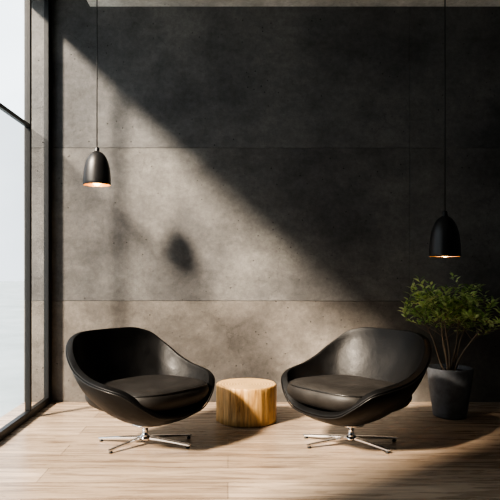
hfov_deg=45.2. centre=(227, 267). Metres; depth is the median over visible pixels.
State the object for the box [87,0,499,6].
slab
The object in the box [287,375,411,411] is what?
seat cushion
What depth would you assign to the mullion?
4.79 m
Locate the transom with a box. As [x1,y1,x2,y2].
[0,103,29,126]
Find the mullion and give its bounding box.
[25,0,31,410]
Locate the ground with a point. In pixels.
(11, 292)
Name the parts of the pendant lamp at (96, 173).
lamp shade, cord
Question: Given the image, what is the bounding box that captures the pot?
[427,364,473,419]
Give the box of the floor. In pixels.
[0,402,499,499]
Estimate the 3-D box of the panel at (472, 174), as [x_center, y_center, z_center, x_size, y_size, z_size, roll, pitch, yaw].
[2.365,-0.390,5.400,1.468,1.366,0.060,0,0,0]
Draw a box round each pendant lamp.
[83,0,110,186]
[429,0,460,256]
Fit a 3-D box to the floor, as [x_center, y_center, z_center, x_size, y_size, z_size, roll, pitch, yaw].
[0.637,1.250,2.085,4.926,0.100,6.970,0,0,0]
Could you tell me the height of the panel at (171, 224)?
1.366 m
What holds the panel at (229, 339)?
attached to the backing
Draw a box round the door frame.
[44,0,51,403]
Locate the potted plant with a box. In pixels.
[398,272,499,419]
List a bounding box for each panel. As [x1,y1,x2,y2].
[24,0,409,147]
[24,148,409,300]
[24,301,499,401]
[410,7,499,147]
[410,148,499,300]
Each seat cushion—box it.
[85,375,208,411]
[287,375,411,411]
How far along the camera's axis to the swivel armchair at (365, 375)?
4.07 m
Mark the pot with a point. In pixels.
(450, 385)
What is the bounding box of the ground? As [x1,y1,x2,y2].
[0,281,23,417]
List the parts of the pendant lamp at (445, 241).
lamp shade, cord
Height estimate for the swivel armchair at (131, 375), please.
0.758 m
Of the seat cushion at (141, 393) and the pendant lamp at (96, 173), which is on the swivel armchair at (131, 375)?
the seat cushion at (141, 393)
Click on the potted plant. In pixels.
(450, 385)
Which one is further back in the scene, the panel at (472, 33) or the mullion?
the panel at (472, 33)
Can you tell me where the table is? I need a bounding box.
[216,378,276,427]
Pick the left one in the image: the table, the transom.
the transom
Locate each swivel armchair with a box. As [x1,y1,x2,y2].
[65,327,214,453]
[281,327,431,453]
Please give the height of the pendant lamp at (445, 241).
2.266 m
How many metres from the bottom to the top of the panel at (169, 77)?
1.673 m
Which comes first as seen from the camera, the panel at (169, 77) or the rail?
the rail
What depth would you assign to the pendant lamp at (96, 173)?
4.74 m
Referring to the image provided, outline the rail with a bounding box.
[0,398,48,440]
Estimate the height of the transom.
0.030 m

